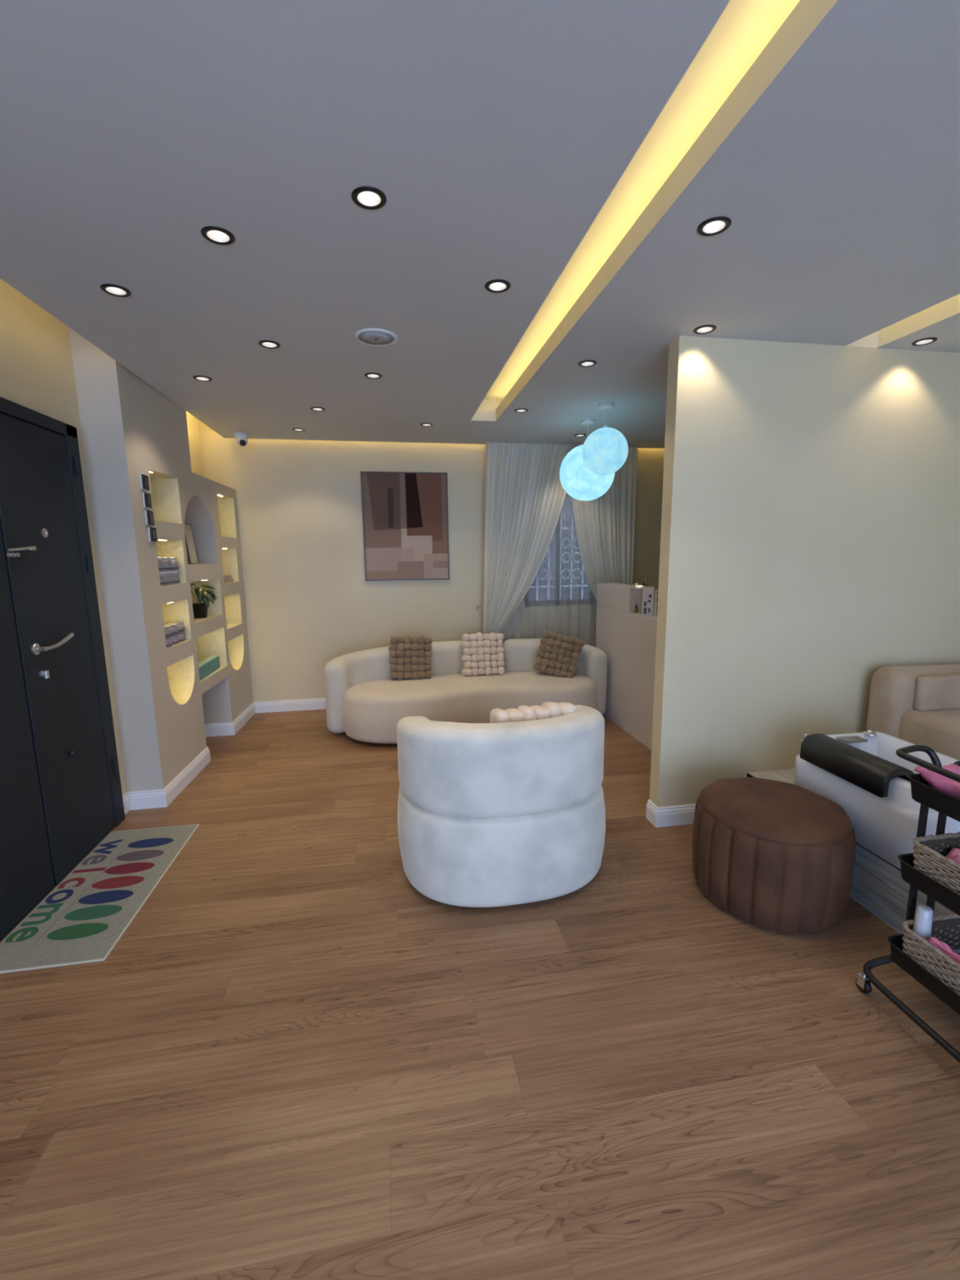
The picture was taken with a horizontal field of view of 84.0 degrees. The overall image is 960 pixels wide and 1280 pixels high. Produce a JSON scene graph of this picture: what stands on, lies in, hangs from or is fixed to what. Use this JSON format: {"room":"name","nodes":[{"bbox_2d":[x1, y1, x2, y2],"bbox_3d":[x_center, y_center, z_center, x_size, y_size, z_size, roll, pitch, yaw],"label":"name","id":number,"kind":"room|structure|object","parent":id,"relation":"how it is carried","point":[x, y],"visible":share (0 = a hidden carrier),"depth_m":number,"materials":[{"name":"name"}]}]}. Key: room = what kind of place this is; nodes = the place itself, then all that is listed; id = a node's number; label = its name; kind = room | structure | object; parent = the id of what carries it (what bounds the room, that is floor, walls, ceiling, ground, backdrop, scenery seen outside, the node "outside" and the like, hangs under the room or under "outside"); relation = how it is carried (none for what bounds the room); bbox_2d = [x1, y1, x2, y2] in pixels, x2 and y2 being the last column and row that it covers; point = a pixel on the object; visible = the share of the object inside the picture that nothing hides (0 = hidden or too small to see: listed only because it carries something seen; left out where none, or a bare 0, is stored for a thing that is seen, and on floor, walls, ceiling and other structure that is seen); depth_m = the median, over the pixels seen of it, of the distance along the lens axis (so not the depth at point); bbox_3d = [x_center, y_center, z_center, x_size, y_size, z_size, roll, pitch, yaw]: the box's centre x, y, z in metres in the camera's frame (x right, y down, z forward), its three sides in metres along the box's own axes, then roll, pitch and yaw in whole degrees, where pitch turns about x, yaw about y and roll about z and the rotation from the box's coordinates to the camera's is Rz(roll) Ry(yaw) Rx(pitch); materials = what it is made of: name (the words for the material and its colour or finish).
{"room":"salon","nodes":[
{"label":"salon","id":0,"kind":"room"},
{"bbox_2d":[0,278,203,795],"bbox_3d":[-1.875,-0.042,1.133,0.120,2.760,8.050,-2,9,-9],"label":"wall","id":1,"kind":"structure","parent":0,"point":[37,371],"depth_m":2.59,"materials":[{"name":"beige paint"}]},
{"bbox_2d":[0,396,124,941],"bbox_3d":[-1.924,0.103,2.101,0.090,2.165,1.705,-2,9,-9],"label":"door","id":2,"kind":"structure","parent":1,"relation":"in","point":[61,795],"depth_m":2.45,"materials":[{"name":"black metal"}]},
{"bbox_2d":[122,746,210,814],"bbox_3d":[-2.056,0.914,3.530,0.222,0.110,0.865,-2,9,-8],"label":"baseboard","id":3,"kind":"structure","parent":1,"relation":"attached to","point":[157,798],"depth_m":3.25,"materials":[{"name":"white"}]},
{"bbox_2d":[68,327,253,791],"bbox_3d":[-2.170,-0.487,3.975,0.268,2.735,1.960,-2,9,-9],"label":"wall","id":4,"kind":"structure","parent":0,"point":[130,429],"depth_m":3.23,"materials":[{"name":"paint"}]},
{"bbox_2d":[139,474,149,490],"bbox_3d":[-1.953,-0.919,3.111,0.018,0.086,0.088,-2,9,-9],"label":"light switch","id":5,"kind":"object","parent":4,"relation":"attached to","point":[144,484],"visible":1,"depth_m":3.10,"materials":[{"name":"black plastic"}]},
{"bbox_2d":[142,492,151,508],"bbox_3d":[-1.954,-0.820,3.135,0.018,0.086,0.088,-2,9,-9],"label":"light switch","id":6,"kind":"object","parent":4,"relation":"attached to","point":[147,501],"visible":1,"depth_m":3.12,"materials":[{"name":"black plastic"}]},
{"bbox_2d":[144,510,154,525],"bbox_3d":[-1.953,-0.722,3.158,0.018,0.086,0.088,-2,9,-9],"label":"light switch","id":7,"kind":"object","parent":4,"relation":"attached to","point":[149,519],"visible":1,"depth_m":3.14,"materials":[{"name":"black plastic"}]},
{"bbox_2d":[147,527,157,542],"bbox_3d":[-1.954,-0.630,3.188,0.018,0.086,0.088,-2,9,-9],"label":"light switch","id":8,"kind":"object","parent":4,"relation":"attached to","point":[152,531],"visible":1,"depth_m":3.17,"materials":[{"name":"black plastic"}]},
{"bbox_2d":[159,571,166,586],"bbox_3d":[-2.035,-0.385,3.354,0.108,0.089,0.107,-2,9,-9],"label":"jar","id":9,"kind":"object","parent":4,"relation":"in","point":[162,574],"visible":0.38,"depth_m":3.34,"materials":[{"name":"grey"}]},
{"bbox_2d":[157,556,165,571],"bbox_3d":[-2.036,-0.474,3.340,0.108,0.089,0.107,-2,9,-9],"label":"jar","id":10,"kind":"object","parent":9,"relation":"on","point":[160,559],"visible":0.44,"depth_m":3.33,"materials":[{"name":"grey"}]},
{"bbox_2d":[164,570,173,585],"bbox_3d":[-2.054,-0.402,3.461,0.108,0.089,0.107,-2,9,-9],"label":"jar","id":11,"kind":"object","parent":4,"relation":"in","point":[169,579],"visible":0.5,"depth_m":3.44,"materials":[{"name":"grey"}]},
{"bbox_2d":[163,556,172,571],"bbox_3d":[-2.055,-0.491,3.447,0.108,0.089,0.107,-2,9,-9],"label":"jar","id":12,"kind":"object","parent":11,"relation":"on","point":[167,562],"visible":0.45,"depth_m":3.43,"materials":[{"name":"grey"}]},
{"bbox_2d":[165,635,173,647],"bbox_3d":[-2.032,0.012,3.419,0.110,0.065,0.110,-2,9,-9],"label":"jar","id":13,"kind":"object","parent":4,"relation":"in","point":[169,642],"visible":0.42,"depth_m":3.40,"materials":[{"name":"grey"}]},
{"bbox_2d":[164,625,172,637],"bbox_3d":[-2.033,-0.054,3.408,0.110,0.065,0.110,-2,9,-9],"label":"jar","id":14,"kind":"object","parent":13,"relation":"on","point":[167,628],"visible":0.44,"depth_m":3.39,"materials":[{"name":"grey"}]},
{"bbox_2d":[171,633,179,644],"bbox_3d":[-2.051,-0.006,3.528,0.110,0.065,0.110,-2,9,-9],"label":"jar","id":15,"kind":"object","parent":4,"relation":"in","point":[175,639],"visible":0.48,"depth_m":3.51,"materials":[{"name":"grey"}]},
{"bbox_2d":[164,623,178,634],"bbox_3d":[-2.052,-0.071,3.517,0.110,0.065,0.110,-2,9,-9],"label":"jar","id":16,"kind":"object","parent":15,"relation":"on","point":[175,629],"visible":0.52,"depth_m":3.50,"materials":[{"name":"grey"}]},
{"bbox_2d":[171,570,180,584],"bbox_3d":[-2.072,-0.419,3.568,0.108,0.089,0.107,-2,9,-9],"label":"jar","id":17,"kind":"object","parent":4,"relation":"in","point":[175,573],"visible":0.42,"depth_m":3.55,"materials":[{"name":"grey"}]},
{"bbox_2d":[169,556,178,570],"bbox_3d":[-2.073,-0.508,3.554,0.108,0.089,0.107,-2,9,-9],"label":"jar","id":18,"kind":"object","parent":17,"relation":"on","point":[174,559],"visible":0.51,"depth_m":3.54,"materials":[{"name":"grey glass"}]},
{"bbox_2d":[177,631,186,641],"bbox_3d":[-2.070,-0.023,3.637,0.110,0.065,0.110,-2,9,-9],"label":"jar","id":19,"kind":"object","parent":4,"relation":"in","point":[181,634],"visible":0.45,"depth_m":3.62,"materials":[{"name":"grey"}]},
{"bbox_2d":[166,621,185,631],"bbox_3d":[-2.071,-0.088,3.626,0.110,0.065,0.110,-2,9,-9],"label":"jar","id":20,"kind":"object","parent":19,"relation":"on","point":[180,624],"visible":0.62,"depth_m":3.61,"materials":[{"name":"grey"}]},
{"bbox_2d":[184,523,199,564],"bbox_3d":[-2.195,-0.729,4.044,0.039,0.299,0.170,-2,9,-9],"label":"frame","id":21,"kind":"object","parent":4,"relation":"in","point":[189,540],"visible":0.81,"depth_m":4.04,"materials":[{"name":"paint"}]},
{"bbox_2d":[198,666,202,680],"bbox_3d":[-2.079,0.246,3.908,0.060,0.106,0.048,-2,9,-9],"label":"carton","id":22,"kind":"object","parent":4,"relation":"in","point":[199,667],"visible":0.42,"depth_m":3.91,"materials":[{"name":"teal cardboard"}]},
{"bbox_2d":[198,664,204,679],"bbox_3d":[-2.088,0.238,3.960,0.060,0.106,0.048,-2,9,-9],"label":"carton","id":23,"kind":"object","parent":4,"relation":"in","point":[201,665],"visible":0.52,"depth_m":3.96,"materials":[{"name":"teal cardboard"}]},
{"bbox_2d":[198,662,207,677],"bbox_3d":[-2.097,0.230,4.013,0.060,0.106,0.048,-2,9,-9],"label":"carton","id":24,"kind":"object","parent":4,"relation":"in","point":[203,664],"visible":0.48,"depth_m":4.01,"materials":[{"name":"teal cardboard"}]},
{"bbox_2d":[190,583,217,617],"bbox_3d":[-2.167,-0.306,4.140,0.230,0.264,0.323,-6,11,-31],"label":"potted plant","id":25,"kind":"object","parent":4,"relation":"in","point":[200,610],"visible":0.85,"depth_m":4.10,"materials":[{"name":"green plant"}]},
{"bbox_2d":[199,661,208,675],"bbox_3d":[-2.106,0.221,4.065,0.060,0.106,0.048,-2,9,-9],"label":"carton","id":26,"kind":"object","parent":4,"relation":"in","point":[206,662],"visible":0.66,"depth_m":4.06,"materials":[{"name":"teal cardboard"}]},
{"bbox_2d":[200,660,211,675],"bbox_3d":[-2.115,0.213,4.118,0.060,0.106,0.048,-2,9,-9],"label":"carton","id":27,"kind":"object","parent":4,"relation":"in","point":[209,661],"visible":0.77,"depth_m":4.11,"materials":[{"name":"teal cardboard"}]},
{"bbox_2d":[203,658,213,673],"bbox_3d":[-2.124,0.204,4.170,0.060,0.106,0.048,-2,9,-9],"label":"carton","id":28,"kind":"object","parent":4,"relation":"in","point":[210,660],"visible":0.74,"depth_m":4.17,"materials":[{"name":"teal"}]},
{"bbox_2d":[206,657,216,671],"bbox_3d":[-2.134,0.196,4.223,0.060,0.106,0.048,-2,9,-9],"label":"carton","id":29,"kind":"object","parent":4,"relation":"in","point":[213,659],"visible":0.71,"depth_m":4.22,"materials":[{"name":"teal cardboard"}]},
{"bbox_2d":[207,656,217,670],"bbox_3d":[-2.143,0.188,4.276,0.060,0.106,0.048,-2,9,-9],"label":"carton","id":30,"kind":"object","parent":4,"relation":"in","point":[215,657],"visible":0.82,"depth_m":4.27,"materials":[{"name":"teal"}]},
{"bbox_2d":[210,654,220,668],"bbox_3d":[-2.152,0.179,4.328,0.060,0.106,0.048,-2,9,-9],"label":"carton","id":31,"kind":"object","parent":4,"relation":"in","point":[217,655],"visible":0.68,"depth_m":4.32,"materials":[{"name":"teal cardboard"}]},
{"bbox_2d":[204,702,255,737],"bbox_3d":[-2.195,0.751,4.543,0.228,0.110,1.241,1,9,11],"label":"baseboard","id":32,"kind":"structure","parent":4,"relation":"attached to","point":[220,729],"depth_m":4.52,"materials":[{"name":"white wood"}]},
{"bbox_2d":[198,419,664,702],"bbox_3d":[0.086,-0.752,5.391,5.200,2.760,0.120,-2,9,-9],"label":"wall","id":33,"kind":"structure","parent":0,"point":[309,602],"depth_m":5.11,"materials":[{"name":"beige paint"}]},
{"bbox_2d":[253,697,325,713],"bbox_3d":[0.243,0.561,5.559,4.932,0.110,0.016,-2,9,-9],"label":"baseboard","id":34,"kind":"structure","parent":33,"relation":"attached to","point":[271,706],"depth_m":5.20,"materials":[{"name":"white wood"}]},
{"bbox_2d":[360,471,449,581],"bbox_3d":[-0.709,-1.084,5.119,0.812,1.015,0.034,-2,9,-9],"label":"painting","id":35,"kind":"object","parent":33,"relation":"attached to","point":[405,514],"visible":1,"depth_m":5.11,"materials":[{"name":"brown"}]},
{"bbox_2d":[529,537,554,599],"bbox_3d":[0.640,-0.740,5.580,0.256,0.632,0.077,-2,9,-9],"label":"window grille","id":36,"kind":"object","parent":33,"relation":"in","point":[548,575],"depth_m":5.63,"materials":[{"name":"metal"}]},
{"bbox_2d":[524,493,593,606],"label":"window","id":37,"kind":"structure","parent":33,"relation":"in","point":[556,602],"depth_m":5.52,"materials":[{"name":"grey"}]},
{"bbox_2d":[559,508,587,599],"bbox_3d":[0.977,-0.899,5.613,0.305,0.929,0.077,-2,9,-9],"label":"window grille","id":38,"kind":"object","parent":33,"relation":"in","point":[571,573],"depth_m":5.65,"materials":[{"name":"metal"}]},
{"bbox_2d":[0,709,959,1279],"bbox_3d":[0.749,1.234,1.714,5.450,0.001,8.100,-2,9,-9],"label":"floor","id":39,"kind":"structure","parent":0,"point":[295,1060],"depth_m":1.56,"materials":[{"name":"brown wood"}]},
{"bbox_2d":[0,823,199,973],"bbox_3d":[-1.726,1.132,2.477,0.454,0.007,1.040,-2,9,-9],"label":"doormat","id":40,"kind":"object","parent":39,"relation":"on","point":[82,919],"visible":1,"depth_m":2.34,"materials":[{"name":"beige fabric"}]},
{"bbox_2d":[324,638,607,743],"bbox_3d":[-0.080,0.410,4.669,2.480,0.700,1.013,-2,9,-9],"label":"curved sofa","id":41,"kind":"object","parent":39,"relation":"on","point":[362,702],"visible":0.73,"depth_m":4.39,"materials":[{"name":"beige fabric"}]},
{"bbox_2d":[387,635,432,679],"bbox_3d":[-0.611,0.159,4.703,0.395,0.413,0.226,-2,9,-10],"label":"woven cushion","id":42,"kind":"object","parent":41,"relation":"on","point":[415,654],"visible":1,"depth_m":4.63,"materials":[{"name":"brown fabric"}]},
{"bbox_2d":[461,632,504,675],"bbox_3d":[0.026,0.128,4.817,0.394,0.400,0.209,-2,9,-10],"label":"woven cushion","id":43,"kind":"object","parent":41,"relation":"on","point":[483,654],"visible":0.99,"depth_m":4.75,"materials":[{"name":"fabric"}]},
{"bbox_2d":[533,630,585,678],"bbox_3d":[0.705,0.135,4.766,0.437,0.445,0.232,3,10,20],"label":"woven cushion","id":44,"kind":"object","parent":41,"relation":"on","point":[553,647],"visible":0.98,"depth_m":4.70,"materials":[{"name":"brown fabric"}]},
{"bbox_2d":[396,705,605,907],"bbox_3d":[0.095,0.686,2.602,1.009,0.788,0.881,-2,9,-11],"label":"barrel armchair","id":45,"kind":"object","parent":39,"relation":"on","point":[500,814],"visible":0.98,"depth_m":2.21,"materials":[{"name":"white fabric"}]},
{"bbox_2d":[489,702,576,723],"bbox_3d":[0.248,0.487,2.407,0.401,0.412,0.204,-3,9,-14],"label":"woven cushion","id":46,"kind":"object","parent":45,"relation":"on","point":[548,709],"visible":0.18,"depth_m":2.35,"materials":[{"name":"beige fabric"}]},
{"bbox_2d":[595,582,657,750],"bbox_3d":[1.465,0.145,4.592,0.530,1.215,1.200,-2,9,-9],"label":"reception desk","id":47,"kind":"object","parent":39,"relation":"on","point":[628,638],"visible":0.42,"depth_m":4.42,"materials":[{"name":"grey"}]},
{"bbox_2d":[630,572,648,613],"bbox_3d":[1.313,-0.386,4.325,0.144,0.330,0.247,-2,9,-9],"label":"table lamp","id":48,"kind":"object","parent":47,"relation":"on","point":[638,583],"visible":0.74,"depth_m":4.32,"materials":[{"name":"gold metal"}]},
{"bbox_2d":[631,604,657,618],"bbox_3d":[1.474,-0.240,4.532,0.505,0.025,1.200,-2,9,-9],"label":"countertop","id":49,"kind":"structure","parent":47,"relation":"on","point":[638,613],"depth_m":4.25,"materials":[{"name":"grey"}]},
{"bbox_2d":[641,586,654,615],"bbox_3d":[1.310,-0.305,4.166,0.085,0.222,0.045,1,9,12],"label":"sign","id":50,"kind":"object","parent":47,"relation":"on","point":[647,592],"visible":1,"depth_m":4.14,"materials":[{"name":"white"}]},
{"bbox_2d":[643,594,651,613],"bbox_3d":[1.303,-0.280,4.149,0.058,0.151,0.001,1,9,13],"label":"print","id":51,"kind":"object","parent":50,"relation":"on","point":[650,595],"depth_m":4.15},
{"bbox_2d":[653,590,657,617],"bbox_3d":[1.382,-0.275,4.029,0.125,0.205,0.045,1,9,8],"label":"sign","id":52,"kind":"object","parent":47,"relation":"on","point":[656,591],"visible":0.3,"depth_m":4.01,"materials":[{"name":"white"}]},
{"bbox_2d":[692,777,855,933],"bbox_3d":[1.266,0.902,2.341,0.614,0.435,0.614,-3,10,-15],"label":"pouf","id":53,"kind":"object","parent":39,"relation":"on","point":[771,855],"visible":1,"depth_m":2.12,"materials":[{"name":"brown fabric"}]},
{"bbox_2d":[699,777,853,845],"bbox_3d":[1.264,0.717,2.311,0.580,0.060,0.580,-3,10,-15],"label":"cushion","id":54,"kind":"object","parent":53,"relation":"on","point":[760,811],"depth_m":2.20,"materials":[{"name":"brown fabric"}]},
{"bbox_2d":[849,843,955,933],"bbox_3d":[2.496,1.019,2.111,1.660,0.262,2.150,-2,9,-9],"label":"platform","id":55,"kind":"object","parent":39,"relation":"on","point":[877,886],"visible":0.25,"depth_m":2.17,"materials":[{"name":"grey tile"}]},
{"bbox_2d":[855,744,959,1062],"bbox_3d":[1.546,0.806,1.602,0.453,0.864,0.496,-2,9,-9],"label":"trolley","id":56,"kind":"object","parent":39,"relation":"on","point":[947,805],"visible":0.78,"depth_m":1.69,"materials":[{"name":"black metal"}]},
{"bbox_2d":[887,933,959,1015],"bbox_3d":[1.560,1.073,1.636,0.321,0.077,0.431,-2,9,-9],"label":"tray","id":57,"kind":"object","parent":56,"relation":"on","point":[947,995],"depth_m":1.69,"materials":[{"name":"black metal"}]},
{"bbox_2d":[897,852,959,915],"bbox_3d":[1.557,0.776,1.588,0.321,0.077,0.431,-2,9,-9],"label":"tray","id":58,"kind":"object","parent":56,"relation":"on","point":[935,890],"depth_m":1.66,"materials":[{"name":"black"}]},
{"bbox_2d":[902,913,959,995],"bbox_3d":[1.556,1.012,1.624,0.281,0.173,0.378,-2,9,-9],"label":"wicker basket","id":59,"kind":"object","parent":56,"relation":"on","point":[946,928],"visible":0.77,"depth_m":1.71,"materials":[{"name":"brown wicker"}]},
{"bbox_2d":[912,904,933,941],"bbox_3d":[1.445,0.970,1.746,0.060,0.210,0.059,-2,9,-9],"label":"pump bottle","id":60,"kind":"object","parent":59,"relation":"in","point":[922,924],"visible":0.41,"depth_m":1.72,"materials":[{"name":"white plastic"}]},
{"bbox_2d":[928,937,959,964],"bbox_3d":[1.461,0.984,1.567,0.033,0.053,0.273,-2,9,-9],"label":"plastic bag","id":61,"kind":"object","parent":59,"relation":"in","point":[944,948],"visible":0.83,"depth_m":1.66,"materials":[{"name":"pink"}]},
{"bbox_2d":[950,947,959,955],"bbox_3d":[1.492,1.016,1.669,0.110,0.082,0.111,-2,9,-9],"label":"packet","id":62,"kind":"object","parent":59,"relation":"in","point":[955,950],"visible":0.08,"depth_m":1.67,"materials":[{"name":"purple plastic"}]},
{"bbox_2d":[907,773,959,822],"bbox_3d":[1.554,0.500,1.543,0.321,0.077,0.431,-2,9,-9],"label":"tray","id":63,"kind":"object","parent":56,"relation":"on","point":[948,805],"depth_m":1.63,"materials":[{"name":"black"}]},
{"bbox_2d":[912,831,959,894],"bbox_3d":[1.552,0.716,1.576,0.281,0.173,0.378,-2,9,-9],"label":"wicker basket","id":64,"kind":"object","parent":56,"relation":"on","point":[931,851],"visible":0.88,"depth_m":1.67,"materials":[{"name":"brown wicker"}]},
{"bbox_2d":[945,848,959,864],"bbox_3d":[1.580,0.713,1.584,0.165,0.066,0.291,-2,9,-9],"label":"packet","id":65,"kind":"object","parent":64,"relation":"in","point":[954,854],"visible":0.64,"depth_m":1.70,"materials":[{"name":"pink plastic"}]},
{"bbox_2d":[913,763,959,799],"bbox_3d":[1.553,0.473,1.540,0.290,0.096,0.391,-2,9,-9],"label":"liner","id":66,"kind":"object","parent":56,"relation":"in","point":[947,785],"visible":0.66,"depth_m":1.67,"materials":[{"name":"pink fabric"}]},
{"bbox_2d":[0,0,959,448],"bbox_3d":[0.722,-1.362,1.294,5.450,0.220,8.100,-2,9,-9],"label":"ceiling","id":67,"kind":"structure","parent":0,"point":[494,135],"depth_m":1.55,"materials":[{"name":"paint"}]},
{"bbox_2d":[100,284,131,297],"bbox_3d":[-1.408,-1.369,2.059,0.100,0.043,0.100,-2,9,-9],"label":"recessed light","id":68,"kind":"object","parent":67,"relation":"in","point":[111,289],"visible":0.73,"depth_m":2.07,"materials":[{"name":"grey"}]},
{"bbox_2d":[192,375,212,382],"bbox_3d":[-1.608,-1.534,3.090,0.100,0.043,0.100,-2,9,-9],"label":"recessed light","id":69,"kind":"object","parent":67,"relation":"in","point":[201,378],"visible":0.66,"depth_m":3.11,"materials":[{"name":"grey"}]},
{"bbox_2d":[200,226,235,244],"bbox_3d":[-0.843,-1.319,1.714,0.100,0.043,0.100,-2,9,-9],"label":"recessed light","id":70,"kind":"object","parent":67,"relation":"in","point":[215,234],"visible":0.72,"depth_m":1.73,"materials":[{"name":"grey"}]},
{"bbox_2d":[233,431,247,446],"bbox_3d":[-2.014,-1.686,4.496,0.104,0.108,0.105,-2,9,-9],"label":"dome camera","id":71,"kind":"object","parent":67,"relation":"attached to","point":[241,437],"visible":1,"depth_m":4.46,"materials":[{"name":"white plastic"}]},
{"bbox_2d":[258,340,280,348],"bbox_3d":[-1.028,-1.461,2.602,0.100,0.043,0.100,-2,9,-9],"label":"recessed light","id":72,"kind":"object","parent":67,"relation":"in","point":[265,344],"visible":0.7,"depth_m":2.62,"materials":[{"name":"grey"}]},
{"bbox_2d":[292,427,305,431],"bbox_3d":[-1.487,-1.743,4.372,0.100,0.043,0.100,-2,9,-9],"label":"recessed light","id":73,"kind":"object","parent":67,"relation":"in","point":[295,428],"visible":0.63,"depth_m":4.37,"materials":[{"name":"grey"}]},
{"bbox_2d":[310,407,324,411],"bbox_3d":[-1.145,-1.647,3.761,0.100,0.043,0.100,-2,9,-9],"label":"recessed light","id":74,"kind":"object","parent":67,"relation":"in","point":[316,409],"visible":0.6,"depth_m":3.78,"materials":[{"name":"grey"}]},
{"bbox_2d":[351,186,386,209],"bbox_3d":[-0.321,-1.296,1.541,0.100,0.043,0.100,-2,9,-9],"label":"recessed light","id":75,"kind":"object","parent":67,"relation":"in","point":[369,197],"visible":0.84,"depth_m":1.56,"materials":[{"name":"black plastic"}]},
{"bbox_2d":[364,372,382,378],"bbox_3d":[-0.616,-1.541,3.072,0.100,0.043,0.100,-2,9,-9],"label":"recessed light","id":76,"kind":"object","parent":67,"relation":"in","point":[371,375],"visible":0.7,"depth_m":3.09,"materials":[{"name":"grey glass"}]},
{"bbox_2d":[354,328,397,346],"bbox_3d":[-0.493,-1.433,2.533,0.200,0.010,0.200,-2,9,-9],"label":"ceiling speaker","id":77,"kind":"object","parent":67,"relation":"attached to","point":[369,336],"visible":1,"depth_m":2.52,"materials":[{"name":"white plastic"}]},
{"bbox_2d":[358,331,393,345],"bbox_3d":[-0.493,-1.431,2.533,0.168,0.002,0.168,-2,9,-9],"label":"grille","id":78,"kind":"object","parent":77,"relation":"attached to","point":[368,338],"depth_m":2.53,"materials":[{"name":"grey metal"}]},
{"bbox_2d":[420,422,432,426],"bbox_3d":[-0.426,-1.734,4.248,0.100,0.043,0.100,-2,9,-9],"label":"recessed light","id":79,"kind":"object","parent":67,"relation":"in","point":[426,424],"visible":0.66,"depth_m":4.27,"materials":[{"name":"grey"}]},
{"bbox_2d":[484,279,511,293],"bbox_3d":[0.068,-1.384,2.057,0.100,0.043,0.100,-2,9,-9],"label":"recessed light","id":80,"kind":"object","parent":67,"relation":"in","point":[495,286],"visible":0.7,"depth_m":2.08,"materials":[{"name":"grey"}]},
{"bbox_2d":[514,408,528,413],"bbox_3d":[0.299,-1.677,3.855,0.100,0.043,0.100,-2,9,-9],"label":"recessed light","id":81,"kind":"object","parent":67,"relation":"in","point":[521,410],"visible":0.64,"depth_m":3.87,"materials":[{"name":"grey"}]},
{"bbox_2d":[483,442,577,634],"bbox_3d":[0.458,-0.625,5.206,1.012,2.500,0.082,-2,9,-9],"label":"curtain","id":82,"kind":"object","parent":67,"relation":"hanging from","point":[525,495],"visible":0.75,"depth_m":5.11,"materials":[{"name":"white fabric"}]},
{"bbox_2d":[559,418,614,501],"bbox_3d":[0.849,-1.417,4.225,0.432,0.611,0.432,-2,9,-9],"label":"pendant","id":83,"kind":"object","parent":67,"relation":"hanging from","point":[576,479],"visible":0.66,"depth_m":4.11,"materials":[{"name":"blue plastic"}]},
{"bbox_2d":[577,360,596,367],"bbox_3d":[0.587,-1.528,2.911,0.100,0.043,0.100,-2,9,-9],"label":"recessed light","id":84,"kind":"object","parent":67,"relation":"in","point":[587,363],"visible":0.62,"depth_m":2.93,"materials":[{"name":"grey"}]},
{"bbox_2d":[571,447,638,599],"bbox_3d":[1.212,-0.664,5.400,0.736,2.500,0.058,-2,9,-9],"label":"curtain","id":85,"kind":"object","parent":67,"relation":"hanging from","point":[605,525],"visible":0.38,"depth_m":5.33,"materials":[{"name":"white fabric"}]},
{"bbox_2d":[582,402,628,475],"bbox_3d":[0.885,-1.413,3.769,0.320,0.475,0.320,-2,9,-9],"label":"pendant","id":86,"kind":"object","parent":67,"relation":"hanging from","point":[605,451],"visible":1,"depth_m":3.68,"materials":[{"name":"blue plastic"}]},
{"bbox_2d":[693,324,716,334],"bbox_3d":[1.046,-1.463,2.479,0.100,0.043,0.100,-2,9,-9],"label":"recessed light","id":87,"kind":"object","parent":67,"relation":"in","point":[705,329],"visible":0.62,"depth_m":2.50,"materials":[{"name":"grey metal"}]},
{"bbox_2d":[697,216,731,236],"bbox_3d":[0.744,-1.332,1.693,0.100,0.043,0.100,-2,9,-9],"label":"recessed light","id":88,"kind":"object","parent":67,"relation":"in","point":[713,226],"visible":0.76,"depth_m":1.71,"materials":[{"name":"grey"}]},
{"bbox_2d":[911,337,937,346],"bbox_3d":[2.212,-1.503,2.652,0.100,0.043,0.100,-2,9,-9],"label":"recessed light","id":89,"kind":"object","parent":67,"relation":"in","point":[924,341],"visible":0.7,"depth_m":2.67,"materials":[{"name":"grey metal"}]},
{"bbox_2d":[649,335,959,807],"bbox_3d":[2.036,-0.262,2.982,2.185,2.521,0.100,-2,9,-9],"label":"wall partition","id":90,"kind":"structure","parent":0,"point":[810,535],"depth_m":2.84,"materials":[{"name":"beige paint"}]},
{"bbox_2d":[645,799,695,827],"bbox_3d":[1.219,0.961,3.028,0.531,0.110,0.116,-2,9,-9],"label":"baseboard","id":91,"kind":"structure","parent":90,"relation":"attached to","point":[673,815],"depth_m":2.95,"materials":[{"name":"white wood"}]},
{"bbox_2d":[747,768,795,784],"bbox_3d":[2.495,0.886,2.088,1.660,0.008,2.149,-2,9,-9],"label":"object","id":92,"kind":"structure","parent":90,"relation":"attached to","point":[787,775],"depth_m":2.96,"materials":[{"name":"tile"}]},
{"bbox_2d":[793,729,959,869],"bbox_3d":[1.812,0.654,2.355,0.533,0.377,0.670,-2,9,-9],"label":"basin","id":93,"kind":"object","parent":92,"relation":"on","point":[863,773],"visible":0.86,"depth_m":2.24,"materials":[{"name":"white ceramic"}]},
{"bbox_2d":[866,663,959,759],"bbox_3d":[2.713,0.364,2.611,0.980,0.850,0.935,-2,9,-9],"label":"chair","id":94,"kind":"object","parent":92,"relation":"on","point":[916,704],"visible":0.61,"depth_m":2.79,"materials":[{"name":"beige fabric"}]},
{"bbox_2d":[913,674,959,711],"bbox_3d":[2.700,0.265,2.847,0.860,0.189,0.056,-2,9,-9],"label":"cushion","id":95,"kind":"object","parent":94,"relation":"on","point":[931,692],"depth_m":2.77,"materials":[{"name":"beige fabric"}]},
{"bbox_2d":[746,772,901,871],"bbox_3d":[1.675,0.919,1.950,0.008,0.016,2.145,-2,9,-9],"label":"trim","id":96,"kind":"structure","parent":90,"relation":"attached to","point":[748,774],"depth_m":2.21,"materials":[{"name":"black plastic"}]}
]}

